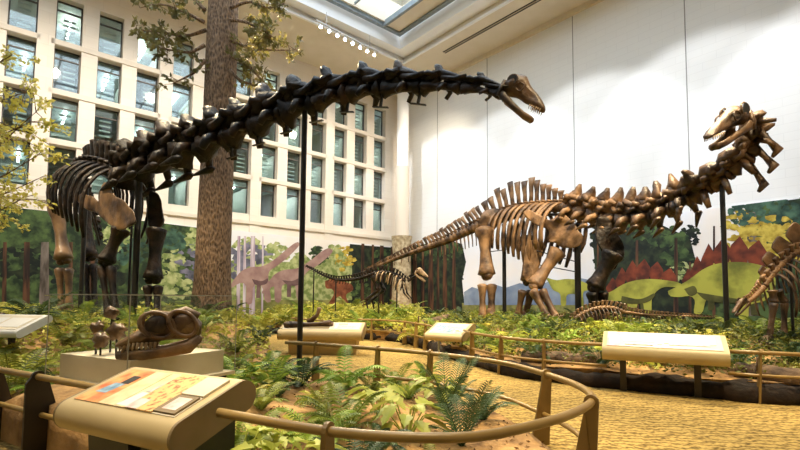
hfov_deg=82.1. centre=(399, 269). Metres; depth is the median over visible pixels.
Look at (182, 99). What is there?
windows
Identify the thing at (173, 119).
trim
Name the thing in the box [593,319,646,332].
fern
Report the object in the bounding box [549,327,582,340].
fern
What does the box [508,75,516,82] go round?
socket
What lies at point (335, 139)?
blind
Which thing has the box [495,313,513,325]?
fern
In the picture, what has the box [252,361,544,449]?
leaf litter
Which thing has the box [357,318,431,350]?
guard rail
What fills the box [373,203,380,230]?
window
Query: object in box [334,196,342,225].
window
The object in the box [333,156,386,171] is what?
trim
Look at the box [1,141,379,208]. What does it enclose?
window
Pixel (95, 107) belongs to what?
window
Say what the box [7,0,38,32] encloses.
window
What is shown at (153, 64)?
wall
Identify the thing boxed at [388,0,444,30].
trim
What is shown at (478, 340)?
fern
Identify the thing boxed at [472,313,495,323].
fern
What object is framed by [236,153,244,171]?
blind
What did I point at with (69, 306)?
fern
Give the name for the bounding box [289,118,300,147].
window
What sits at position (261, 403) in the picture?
fern
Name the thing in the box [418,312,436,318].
fern
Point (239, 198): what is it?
wall
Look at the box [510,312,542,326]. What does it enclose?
fern
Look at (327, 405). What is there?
fern
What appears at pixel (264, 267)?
mural
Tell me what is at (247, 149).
window
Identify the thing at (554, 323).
fern
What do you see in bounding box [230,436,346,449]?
leafy plant
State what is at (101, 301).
fern
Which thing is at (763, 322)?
fern
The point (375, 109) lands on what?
window
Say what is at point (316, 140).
wall
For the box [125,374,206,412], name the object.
picture
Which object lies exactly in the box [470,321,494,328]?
fern
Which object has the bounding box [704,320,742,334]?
fern
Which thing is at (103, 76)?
blind
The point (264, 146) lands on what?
window
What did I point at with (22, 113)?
blind
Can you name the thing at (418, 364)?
fern
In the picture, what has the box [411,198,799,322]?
mural
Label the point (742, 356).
fern
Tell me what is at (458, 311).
fern
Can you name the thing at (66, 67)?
blind
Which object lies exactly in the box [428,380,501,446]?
cycad
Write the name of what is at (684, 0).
trim
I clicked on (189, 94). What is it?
window
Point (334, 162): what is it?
window
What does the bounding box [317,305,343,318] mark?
fern
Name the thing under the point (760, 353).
guard rail
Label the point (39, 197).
trim
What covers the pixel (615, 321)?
fern
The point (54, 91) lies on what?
trim
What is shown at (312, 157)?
window
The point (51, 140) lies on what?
trim
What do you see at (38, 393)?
guard rail
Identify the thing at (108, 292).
fern
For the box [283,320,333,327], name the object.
bone
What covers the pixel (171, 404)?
picture
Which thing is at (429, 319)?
fern
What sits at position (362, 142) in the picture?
window
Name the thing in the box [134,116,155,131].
window
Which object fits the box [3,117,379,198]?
wall
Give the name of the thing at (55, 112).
windows
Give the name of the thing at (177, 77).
trim
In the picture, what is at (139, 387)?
picture
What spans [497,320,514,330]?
fern
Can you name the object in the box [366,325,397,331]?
fallen log
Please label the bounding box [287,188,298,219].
window
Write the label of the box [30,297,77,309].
fern
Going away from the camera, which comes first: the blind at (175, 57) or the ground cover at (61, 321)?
the ground cover at (61, 321)
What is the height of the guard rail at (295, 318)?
0.858 m
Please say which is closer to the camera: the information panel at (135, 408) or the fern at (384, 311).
the information panel at (135, 408)
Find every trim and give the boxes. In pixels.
[0,22,39,38]
[0,75,36,88]
[4,191,391,239]
[5,130,33,139]
[48,88,159,117]
[49,138,104,152]
[51,37,161,74]
[168,116,253,140]
[173,74,248,99]
[193,165,252,179]
[259,177,326,192]
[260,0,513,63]
[263,139,326,157]
[281,0,498,57]
[300,115,327,123]
[326,0,454,36]
[332,191,385,203]
[333,122,386,140]
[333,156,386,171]
[383,0,422,26]
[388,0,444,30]
[437,91,437,183]
[442,0,603,80]
[487,95,487,202]
[572,16,575,222]
[684,0,690,210]
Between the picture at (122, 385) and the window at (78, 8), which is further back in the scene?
the window at (78, 8)
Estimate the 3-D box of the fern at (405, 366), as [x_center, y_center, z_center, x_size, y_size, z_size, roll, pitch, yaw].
[-0.092,1.651,7.260,0.902,0.472,0.906,-2,-4,36]
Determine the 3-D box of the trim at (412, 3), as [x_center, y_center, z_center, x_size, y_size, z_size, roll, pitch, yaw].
[3.929,-13.103,18.302,0.150,0.280,14.750,4,-5,-40]
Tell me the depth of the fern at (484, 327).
12.45 m
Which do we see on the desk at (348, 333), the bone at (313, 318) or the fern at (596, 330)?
the bone at (313, 318)
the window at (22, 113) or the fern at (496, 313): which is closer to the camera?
the fern at (496, 313)
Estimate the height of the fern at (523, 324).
0.446 m
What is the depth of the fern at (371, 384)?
6.79 m
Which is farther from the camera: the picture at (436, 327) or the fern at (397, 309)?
the fern at (397, 309)
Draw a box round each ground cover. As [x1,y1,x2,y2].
[0,301,280,394]
[244,300,429,335]
[413,308,799,378]
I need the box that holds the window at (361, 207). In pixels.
[354,200,362,228]
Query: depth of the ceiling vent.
22.44 m
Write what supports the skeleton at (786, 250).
on the ground at (720, 377)
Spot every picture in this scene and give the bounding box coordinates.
[0,317,8,322]
[0,318,34,326]
[74,369,154,402]
[97,383,124,392]
[98,372,171,405]
[115,374,180,407]
[117,392,147,405]
[121,376,140,383]
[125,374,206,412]
[125,398,151,409]
[146,384,164,391]
[153,394,199,415]
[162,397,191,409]
[181,377,229,397]
[289,326,329,328]
[334,323,360,328]
[337,325,355,327]
[430,324,450,331]
[434,325,447,330]
[452,329,462,332]
[607,331,619,345]
[609,334,617,342]
[623,335,654,341]
[625,342,652,345]
[657,336,661,344]
[664,335,715,345]
[669,343,709,346]
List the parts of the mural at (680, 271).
painted plate, painted plate, painted plate, painted plate, painted plate, painted plate, painted plate, painted plate, painted plate, painted leg, painted plate, painted plate, painted leg, painted plate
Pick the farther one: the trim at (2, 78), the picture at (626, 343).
the trim at (2, 78)
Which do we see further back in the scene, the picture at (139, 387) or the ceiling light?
the ceiling light
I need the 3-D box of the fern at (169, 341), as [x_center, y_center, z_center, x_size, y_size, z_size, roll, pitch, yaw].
[-4.687,1.351,9.075,1.168,0.500,1.207,0,-4,7]
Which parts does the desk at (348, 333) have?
graphic panel, leg, panel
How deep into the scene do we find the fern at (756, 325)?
10.37 m
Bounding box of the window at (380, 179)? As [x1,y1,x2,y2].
[373,172,381,198]
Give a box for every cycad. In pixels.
[421,352,480,406]
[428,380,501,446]
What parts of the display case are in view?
plate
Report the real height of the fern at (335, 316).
0.653 m
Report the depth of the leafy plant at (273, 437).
4.19 m
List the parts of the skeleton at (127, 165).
shoulder blade, shoulder blade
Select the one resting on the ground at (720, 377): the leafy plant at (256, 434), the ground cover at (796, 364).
the ground cover at (796, 364)
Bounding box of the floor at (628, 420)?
[0,333,799,449]
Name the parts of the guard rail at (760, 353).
post, rail, rail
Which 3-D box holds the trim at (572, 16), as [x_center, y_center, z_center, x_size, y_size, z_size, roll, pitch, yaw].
[7.962,-6.890,21.016,0.012,9.830,0.036,4,-5,-40]
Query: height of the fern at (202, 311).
0.618 m
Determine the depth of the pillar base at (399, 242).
27.09 m
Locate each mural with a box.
[0,207,392,316]
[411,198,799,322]
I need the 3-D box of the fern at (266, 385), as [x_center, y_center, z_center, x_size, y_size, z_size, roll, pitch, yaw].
[-1.937,1.562,5.914,0.598,0.212,0.600,-2,-5,39]
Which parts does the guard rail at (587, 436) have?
post, post, post, post, rail, post, post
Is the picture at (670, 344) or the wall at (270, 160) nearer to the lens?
the picture at (670, 344)
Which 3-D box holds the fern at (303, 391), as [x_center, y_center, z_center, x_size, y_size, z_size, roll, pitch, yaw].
[-1.214,1.757,6.388,0.463,0.164,0.465,0,-4,7]
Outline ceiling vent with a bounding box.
[443,0,540,52]
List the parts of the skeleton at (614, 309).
steel rod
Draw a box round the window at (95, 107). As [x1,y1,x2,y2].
[94,107,118,142]
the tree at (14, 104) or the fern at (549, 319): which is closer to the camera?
the tree at (14, 104)
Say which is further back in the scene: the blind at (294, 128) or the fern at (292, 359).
the blind at (294, 128)
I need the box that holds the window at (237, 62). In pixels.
[237,62,250,96]
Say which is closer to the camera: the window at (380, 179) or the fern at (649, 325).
the fern at (649, 325)
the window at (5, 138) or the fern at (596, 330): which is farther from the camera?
the window at (5, 138)
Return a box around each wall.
[0,0,396,246]
[0,18,236,203]
[0,163,379,230]
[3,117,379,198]
[6,71,379,166]
[116,49,380,135]
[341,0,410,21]
[409,0,799,244]
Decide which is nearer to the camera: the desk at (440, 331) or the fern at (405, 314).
the desk at (440, 331)
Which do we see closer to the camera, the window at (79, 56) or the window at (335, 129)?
the window at (79, 56)
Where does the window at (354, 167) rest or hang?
in the wall at (122, 11)
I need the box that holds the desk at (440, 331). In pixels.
[424,322,475,351]
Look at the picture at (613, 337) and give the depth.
8.19 m
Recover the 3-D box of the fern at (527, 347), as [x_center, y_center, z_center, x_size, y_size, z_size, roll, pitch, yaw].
[2.886,1.696,9.742,0.969,0.482,0.965,-2,-5,37]
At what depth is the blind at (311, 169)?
27.08 m
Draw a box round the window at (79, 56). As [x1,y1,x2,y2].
[52,48,80,93]
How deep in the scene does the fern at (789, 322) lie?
9.95 m
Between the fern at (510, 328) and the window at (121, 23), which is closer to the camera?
the fern at (510, 328)
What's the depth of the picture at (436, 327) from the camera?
12.53 m
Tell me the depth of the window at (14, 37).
18.43 m
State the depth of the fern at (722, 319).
11.64 m
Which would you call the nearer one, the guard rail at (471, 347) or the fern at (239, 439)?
the fern at (239, 439)
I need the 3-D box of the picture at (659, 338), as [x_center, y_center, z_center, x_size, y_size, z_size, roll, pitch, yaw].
[4.447,1.203,7.866,0.068,0.135,0.246,-1,-4,28]
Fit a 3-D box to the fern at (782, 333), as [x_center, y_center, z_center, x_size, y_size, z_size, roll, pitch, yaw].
[7.911,1.327,9.437,0.693,0.395,0.676,-3,-5,41]
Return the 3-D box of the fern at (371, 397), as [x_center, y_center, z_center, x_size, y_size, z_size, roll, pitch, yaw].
[-0.596,1.516,4.995,1.019,0.560,1.010,1,-4,-4]
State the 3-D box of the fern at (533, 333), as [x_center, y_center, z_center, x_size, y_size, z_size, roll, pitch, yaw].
[3.262,1.631,11.064,0.858,0.355,0.831,2,-4,-18]
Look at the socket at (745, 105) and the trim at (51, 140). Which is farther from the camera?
the trim at (51, 140)
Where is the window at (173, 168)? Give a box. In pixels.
[171,168,186,205]
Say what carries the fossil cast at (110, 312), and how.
on the display case
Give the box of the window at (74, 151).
[46,147,75,186]
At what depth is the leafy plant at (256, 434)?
4.01 m
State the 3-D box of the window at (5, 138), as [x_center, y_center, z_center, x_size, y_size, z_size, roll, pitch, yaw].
[-15.141,-4.210,18.007,0.910,1.800,0.080,4,-5,-40]
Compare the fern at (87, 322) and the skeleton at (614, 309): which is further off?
the skeleton at (614, 309)
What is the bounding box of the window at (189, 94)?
[173,82,190,114]
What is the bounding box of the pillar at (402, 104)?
[397,92,408,165]
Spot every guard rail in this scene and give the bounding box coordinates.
[0,367,95,449]
[215,341,599,449]
[291,317,325,321]
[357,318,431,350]
[463,329,606,374]
[728,349,799,403]
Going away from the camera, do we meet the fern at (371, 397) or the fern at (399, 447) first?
the fern at (399, 447)
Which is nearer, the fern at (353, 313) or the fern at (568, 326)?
the fern at (568, 326)
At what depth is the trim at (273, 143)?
25.37 m
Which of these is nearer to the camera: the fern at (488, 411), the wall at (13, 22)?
the fern at (488, 411)
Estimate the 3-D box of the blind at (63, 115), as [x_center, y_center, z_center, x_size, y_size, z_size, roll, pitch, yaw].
[-14.178,-6.083,19.384,0.420,0.950,0.050,4,-5,-40]
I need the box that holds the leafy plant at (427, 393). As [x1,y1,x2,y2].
[409,374,467,402]
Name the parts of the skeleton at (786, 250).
plate, plate, plate, plate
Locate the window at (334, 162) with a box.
[334,162,343,191]
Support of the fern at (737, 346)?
on the ground at (720, 377)
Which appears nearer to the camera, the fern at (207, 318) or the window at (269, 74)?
the fern at (207, 318)
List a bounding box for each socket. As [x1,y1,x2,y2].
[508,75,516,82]
[743,103,748,113]
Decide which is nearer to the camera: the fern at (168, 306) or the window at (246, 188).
the fern at (168, 306)
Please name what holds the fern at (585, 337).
on the ground at (720, 377)
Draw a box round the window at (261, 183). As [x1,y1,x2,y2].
[261,183,273,216]
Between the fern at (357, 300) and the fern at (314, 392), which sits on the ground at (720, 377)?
the fern at (357, 300)
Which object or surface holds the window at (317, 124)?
in the wall at (122, 11)
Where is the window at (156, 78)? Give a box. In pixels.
[137,72,157,112]
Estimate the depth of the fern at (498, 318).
14.71 m
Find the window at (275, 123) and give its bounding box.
[265,123,275,141]
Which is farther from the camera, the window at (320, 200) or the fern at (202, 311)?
the window at (320, 200)
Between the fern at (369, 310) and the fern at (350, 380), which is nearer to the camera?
the fern at (350, 380)
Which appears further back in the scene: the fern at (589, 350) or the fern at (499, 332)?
the fern at (499, 332)
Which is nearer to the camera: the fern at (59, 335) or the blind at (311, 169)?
the fern at (59, 335)
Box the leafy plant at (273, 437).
[241,425,301,449]
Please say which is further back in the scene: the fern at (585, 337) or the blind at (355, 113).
the blind at (355, 113)
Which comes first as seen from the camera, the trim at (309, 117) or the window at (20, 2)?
the window at (20, 2)
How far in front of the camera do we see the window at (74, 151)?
19.00 m
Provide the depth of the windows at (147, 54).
21.41 m
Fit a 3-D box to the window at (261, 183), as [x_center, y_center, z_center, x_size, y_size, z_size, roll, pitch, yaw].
[-7.233,-3.719,24.715,0.910,1.800,0.080,4,-5,-40]
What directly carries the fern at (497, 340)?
on the ground at (720, 377)
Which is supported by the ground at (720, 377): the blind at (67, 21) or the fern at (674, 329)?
the fern at (674, 329)
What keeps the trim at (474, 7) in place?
attached to the ceiling
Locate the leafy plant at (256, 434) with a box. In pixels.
[235,423,283,449]
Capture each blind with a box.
[11,52,25,77]
[12,107,26,130]
[17,1,31,27]
[57,114,70,137]
[62,66,74,90]
[63,19,75,43]
[98,120,110,139]
[102,76,114,99]
[103,32,115,55]
[142,87,152,108]
[174,57,183,75]
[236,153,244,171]
[237,76,244,94]
[262,156,267,177]
[287,162,294,179]
[289,128,295,144]
[311,169,316,185]
[334,139,338,155]
[355,113,359,128]
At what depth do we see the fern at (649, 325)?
10.23 m
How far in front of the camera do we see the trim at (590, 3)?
22.84 m
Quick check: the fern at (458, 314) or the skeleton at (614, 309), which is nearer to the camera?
the skeleton at (614, 309)
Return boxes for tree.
[0,44,71,232]
[128,0,304,313]
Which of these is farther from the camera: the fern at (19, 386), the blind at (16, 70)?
the blind at (16, 70)
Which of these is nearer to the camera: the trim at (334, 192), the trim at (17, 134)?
the trim at (17, 134)
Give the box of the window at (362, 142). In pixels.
[355,135,363,162]
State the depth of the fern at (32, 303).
10.68 m
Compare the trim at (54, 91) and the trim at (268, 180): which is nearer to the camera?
the trim at (54, 91)
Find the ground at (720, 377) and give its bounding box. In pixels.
[266,313,799,385]
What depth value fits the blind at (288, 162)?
26.09 m
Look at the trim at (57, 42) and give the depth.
19.80 m
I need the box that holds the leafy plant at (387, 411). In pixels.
[364,394,452,431]
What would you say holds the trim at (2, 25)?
attached to the wall at (122, 11)
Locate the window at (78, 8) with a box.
[55,0,82,45]
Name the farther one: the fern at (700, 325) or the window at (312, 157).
the window at (312, 157)
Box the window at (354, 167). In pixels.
[354,167,362,195]
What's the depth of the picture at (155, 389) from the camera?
3.50 m
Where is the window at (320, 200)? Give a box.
[311,192,321,222]
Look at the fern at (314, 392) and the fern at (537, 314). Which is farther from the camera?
the fern at (537, 314)
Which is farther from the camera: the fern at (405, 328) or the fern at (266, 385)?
the fern at (405, 328)
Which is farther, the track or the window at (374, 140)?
the window at (374, 140)
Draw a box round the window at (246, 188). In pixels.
[233,178,247,213]
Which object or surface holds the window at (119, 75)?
in the wall at (122, 11)
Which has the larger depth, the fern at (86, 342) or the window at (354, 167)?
the window at (354, 167)
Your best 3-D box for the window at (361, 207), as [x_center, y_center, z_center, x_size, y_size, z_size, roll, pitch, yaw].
[-2.715,-3.438,28.548,0.910,1.800,0.080,4,-5,-40]
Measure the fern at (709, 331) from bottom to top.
0.268 m
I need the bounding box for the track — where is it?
[316,12,377,56]
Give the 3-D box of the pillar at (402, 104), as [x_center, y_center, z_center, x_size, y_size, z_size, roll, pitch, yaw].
[0.164,-6.755,27.980,0.720,9.800,0.720,1,-4,0]
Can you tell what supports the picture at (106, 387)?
attached to the information panel at (135, 408)
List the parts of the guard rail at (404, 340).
post, rail, rail, post, post, post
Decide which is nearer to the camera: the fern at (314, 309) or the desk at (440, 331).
the desk at (440, 331)
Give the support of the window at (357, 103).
in the wall at (122, 11)
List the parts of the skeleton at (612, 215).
shoulder blade, shoulder blade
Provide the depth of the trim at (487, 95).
24.79 m
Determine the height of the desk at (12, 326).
1.248 m
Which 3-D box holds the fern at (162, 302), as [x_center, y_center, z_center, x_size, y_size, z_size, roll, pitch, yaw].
[-6.931,1.240,13.946,1.320,0.574,1.248,3,-4,-31]
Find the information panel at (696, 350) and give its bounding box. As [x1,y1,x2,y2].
[602,331,730,397]
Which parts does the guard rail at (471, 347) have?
post, post, rail, rail, post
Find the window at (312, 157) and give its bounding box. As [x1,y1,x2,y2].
[311,157,321,187]
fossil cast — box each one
[90,321,104,353]
[92,332,110,354]
[104,306,119,352]
[105,322,127,352]
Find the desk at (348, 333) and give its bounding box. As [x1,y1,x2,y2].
[277,322,366,354]
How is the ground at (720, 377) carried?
on the floor at (628, 420)
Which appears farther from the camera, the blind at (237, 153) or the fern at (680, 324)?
the blind at (237, 153)
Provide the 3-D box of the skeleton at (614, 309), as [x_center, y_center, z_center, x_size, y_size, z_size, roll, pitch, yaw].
[6.252,1.238,12.149,4.568,0.873,0.464,1,-4,0]
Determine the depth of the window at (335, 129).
28.10 m
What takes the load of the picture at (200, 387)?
attached to the information panel at (135, 408)
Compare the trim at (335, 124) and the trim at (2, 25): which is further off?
the trim at (335, 124)
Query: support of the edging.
on the floor at (628, 420)
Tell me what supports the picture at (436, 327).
attached to the desk at (440, 331)
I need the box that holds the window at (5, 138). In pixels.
[0,138,29,183]
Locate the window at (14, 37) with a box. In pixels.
[4,34,35,82]
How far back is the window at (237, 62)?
24.38 m
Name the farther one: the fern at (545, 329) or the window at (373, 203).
the window at (373, 203)
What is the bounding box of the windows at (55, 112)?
[4,88,379,179]
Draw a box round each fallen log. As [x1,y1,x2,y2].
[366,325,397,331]
[399,314,450,331]
[521,344,601,366]
[733,357,799,385]
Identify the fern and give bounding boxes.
[0,290,81,316]
[0,309,29,339]
[0,340,33,354]
[0,347,20,366]
[0,348,59,390]
[6,352,65,373]
[9,370,54,392]
[19,367,54,380]
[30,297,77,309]
[32,303,75,323]
[40,302,116,328]
[41,323,93,344]
[57,326,135,353]
[58,299,99,313]
[72,299,125,322]
[74,321,131,334]
[97,292,144,309]
[101,296,144,314]
[114,305,149,325]
[131,328,178,344]
[137,305,174,311]
[161,301,183,309]
[169,297,190,308]
[174,301,226,319]
[182,296,227,312]
[199,308,231,327]
[212,329,256,352]
[213,308,251,323]
[223,340,263,368]
[223,356,271,380]
[228,303,249,310]
[231,312,283,331]
[232,350,301,386]
[235,409,301,448]
[246,321,281,342]
[251,312,276,325]
[253,381,294,409]
[256,384,269,395]
[259,353,301,379]
[260,381,296,397]
[264,356,338,386]
[265,306,297,323]
[276,407,360,448]
[276,413,321,437]
[290,376,347,412]
[295,381,387,428]
[299,390,326,398]
[304,345,389,388]
[304,402,348,418]
[306,309,333,319]
[312,429,406,449]
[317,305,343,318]
[332,315,353,321]
[338,297,364,307]
[347,310,380,326]
[348,310,377,321]
[348,423,411,449]
[350,375,393,390]
[364,307,405,325]
[366,363,422,385]
[372,304,395,316]
[373,301,395,312]
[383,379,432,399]
[389,314,421,320]
[391,301,424,318]
[391,445,406,449]
[396,318,427,326]
[397,327,423,340]
[409,360,443,376]
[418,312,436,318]
[424,444,435,449]
[426,307,445,314]
[426,317,451,324]
[438,379,476,401]
[448,308,471,318]
[448,392,517,423]
[451,313,474,322]
[458,330,490,347]
[466,310,478,316]
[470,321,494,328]
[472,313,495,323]
[474,324,498,342]
[481,329,519,347]
[486,343,515,354]
[488,310,509,318]
[491,314,512,323]
[493,330,527,340]
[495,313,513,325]
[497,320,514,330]
[507,318,537,332]
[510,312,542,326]
[511,328,565,349]
[512,339,558,359]
[519,330,555,341]
[522,325,544,336]
[525,313,561,331]
[537,314,578,333]
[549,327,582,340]
[553,330,595,352]
[565,326,589,335]
[569,317,593,331]
[578,346,619,363]
[585,320,617,331]
[588,328,605,339]
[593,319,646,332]
[615,321,635,331]
[619,320,666,332]
[628,361,662,368]
[633,317,661,326]
[653,325,690,333]
[655,319,704,333]
[671,317,718,334]
[691,318,720,327]
[695,329,730,338]
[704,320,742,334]
[715,317,744,324]
[728,339,756,349]
[730,346,764,367]
[733,325,764,338]
[735,322,779,340]
[739,315,797,330]
[760,338,799,363]
[766,325,799,342]
[766,339,799,351]
[775,321,799,338]
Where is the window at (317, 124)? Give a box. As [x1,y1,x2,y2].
[312,124,322,152]
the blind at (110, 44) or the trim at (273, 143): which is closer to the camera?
the blind at (110, 44)
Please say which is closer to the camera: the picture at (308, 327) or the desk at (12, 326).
the desk at (12, 326)
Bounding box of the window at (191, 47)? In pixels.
[174,43,192,78]
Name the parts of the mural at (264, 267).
painted leg, painted leg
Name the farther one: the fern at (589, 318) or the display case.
the fern at (589, 318)
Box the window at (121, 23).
[98,15,122,57]
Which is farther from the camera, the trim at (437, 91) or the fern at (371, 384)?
the trim at (437, 91)
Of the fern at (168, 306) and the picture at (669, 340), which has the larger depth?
the fern at (168, 306)
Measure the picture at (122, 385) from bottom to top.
0.165 m
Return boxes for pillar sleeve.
[395,165,409,234]
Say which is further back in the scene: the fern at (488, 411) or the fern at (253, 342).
the fern at (253, 342)
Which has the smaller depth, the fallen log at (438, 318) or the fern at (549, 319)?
the fern at (549, 319)
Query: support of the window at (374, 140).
in the wall at (122, 11)
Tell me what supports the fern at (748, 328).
on the ground at (720, 377)
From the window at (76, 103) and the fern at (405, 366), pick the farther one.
the window at (76, 103)
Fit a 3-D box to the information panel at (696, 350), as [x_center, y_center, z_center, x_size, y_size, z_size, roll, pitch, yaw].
[4.506,1.618,7.886,1.848,1.039,0.651,-1,-4,28]
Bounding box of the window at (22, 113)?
[1,85,32,130]
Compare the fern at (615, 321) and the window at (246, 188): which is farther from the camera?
the window at (246, 188)
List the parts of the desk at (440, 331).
graphic panel, panel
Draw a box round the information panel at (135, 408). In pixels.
[53,367,255,449]
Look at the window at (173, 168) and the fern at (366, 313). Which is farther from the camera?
the window at (173, 168)
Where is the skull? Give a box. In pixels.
[115,306,202,359]
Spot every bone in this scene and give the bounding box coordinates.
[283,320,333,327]
[307,307,321,321]
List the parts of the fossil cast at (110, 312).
mount rod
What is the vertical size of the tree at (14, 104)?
8.305 m
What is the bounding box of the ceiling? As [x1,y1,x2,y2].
[145,0,589,97]
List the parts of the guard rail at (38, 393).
post, rail, post, rail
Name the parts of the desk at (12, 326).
leg, graphic panel, panel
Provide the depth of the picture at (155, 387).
3.55 m
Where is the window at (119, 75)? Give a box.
[96,61,120,103]
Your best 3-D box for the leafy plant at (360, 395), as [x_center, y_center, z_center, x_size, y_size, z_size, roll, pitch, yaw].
[-0.320,1.587,5.580,0.859,0.406,0.758,-2,-5,39]
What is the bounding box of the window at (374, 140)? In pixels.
[374,140,381,167]
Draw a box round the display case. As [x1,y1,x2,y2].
[45,294,236,383]
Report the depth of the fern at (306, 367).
7.04 m
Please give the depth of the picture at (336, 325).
13.15 m
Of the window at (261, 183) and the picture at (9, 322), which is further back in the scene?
the window at (261, 183)
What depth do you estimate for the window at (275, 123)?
25.22 m
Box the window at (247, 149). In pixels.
[236,141,248,173]
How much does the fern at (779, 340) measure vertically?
0.361 m
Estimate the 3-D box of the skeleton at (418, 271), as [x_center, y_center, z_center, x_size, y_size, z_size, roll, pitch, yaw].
[-1.505,1.122,19.632,5.796,2.783,1.173,-1,-4,17]
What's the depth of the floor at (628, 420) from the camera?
6.59 m
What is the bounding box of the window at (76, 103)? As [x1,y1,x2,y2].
[49,97,77,141]
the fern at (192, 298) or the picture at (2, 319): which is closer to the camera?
the picture at (2, 319)
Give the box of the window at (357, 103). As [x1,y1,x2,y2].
[355,103,363,130]
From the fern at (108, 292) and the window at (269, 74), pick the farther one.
the window at (269, 74)
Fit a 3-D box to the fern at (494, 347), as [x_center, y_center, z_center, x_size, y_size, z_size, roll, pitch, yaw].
[2.326,1.864,10.549,0.725,0.310,0.749,0,-4,8]
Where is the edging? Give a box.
[269,327,799,405]
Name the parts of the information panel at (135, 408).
panel, leg, graphic panel, leg, panel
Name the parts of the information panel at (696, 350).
panel, leg, graphic panel, leg, panel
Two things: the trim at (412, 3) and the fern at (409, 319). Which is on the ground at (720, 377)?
the fern at (409, 319)
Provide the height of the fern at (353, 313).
0.841 m
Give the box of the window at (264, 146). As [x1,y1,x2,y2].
[262,146,274,178]
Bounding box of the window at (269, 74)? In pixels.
[264,74,276,90]
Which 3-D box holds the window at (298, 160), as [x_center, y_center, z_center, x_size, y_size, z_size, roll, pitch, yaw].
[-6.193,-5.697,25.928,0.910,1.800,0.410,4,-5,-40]
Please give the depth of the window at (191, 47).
22.45 m
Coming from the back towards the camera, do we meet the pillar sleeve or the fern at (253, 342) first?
the pillar sleeve
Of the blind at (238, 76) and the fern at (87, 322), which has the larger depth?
the blind at (238, 76)
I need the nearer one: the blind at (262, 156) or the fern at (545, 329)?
the fern at (545, 329)
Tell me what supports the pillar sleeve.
attached to the pillar at (402, 104)
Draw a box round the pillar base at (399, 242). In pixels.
[392,235,411,307]
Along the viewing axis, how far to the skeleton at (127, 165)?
10.58 m
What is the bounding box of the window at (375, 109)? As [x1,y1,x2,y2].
[374,109,382,135]
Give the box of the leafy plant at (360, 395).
[345,381,406,413]
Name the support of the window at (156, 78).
in the wall at (122, 11)
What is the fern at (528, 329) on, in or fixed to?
on the ground at (720, 377)
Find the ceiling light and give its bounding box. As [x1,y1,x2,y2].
[138,45,145,60]
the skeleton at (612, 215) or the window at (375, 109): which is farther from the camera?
the window at (375, 109)
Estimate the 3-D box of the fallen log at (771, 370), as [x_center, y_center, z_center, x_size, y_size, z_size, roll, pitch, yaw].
[6.024,1.661,7.466,0.988,0.511,0.461,-2,-5,38]
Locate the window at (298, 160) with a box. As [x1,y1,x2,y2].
[287,152,299,183]
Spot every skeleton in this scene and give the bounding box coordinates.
[46,60,544,370]
[306,265,427,324]
[363,102,783,337]
[551,300,721,330]
[731,222,799,345]
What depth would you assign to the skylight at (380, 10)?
23.50 m
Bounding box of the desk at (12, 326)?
[0,314,52,359]
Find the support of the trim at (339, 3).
attached to the skylight at (380, 10)
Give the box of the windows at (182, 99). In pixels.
[7,37,380,156]
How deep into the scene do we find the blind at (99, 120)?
20.31 m
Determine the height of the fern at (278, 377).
0.582 m
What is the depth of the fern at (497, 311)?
15.61 m
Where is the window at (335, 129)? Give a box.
[334,129,343,157]
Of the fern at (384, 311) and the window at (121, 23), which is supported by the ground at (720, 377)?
the fern at (384, 311)
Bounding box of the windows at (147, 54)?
[10,0,380,119]
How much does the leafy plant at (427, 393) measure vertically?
0.389 m
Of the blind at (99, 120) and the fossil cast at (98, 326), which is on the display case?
the fossil cast at (98, 326)

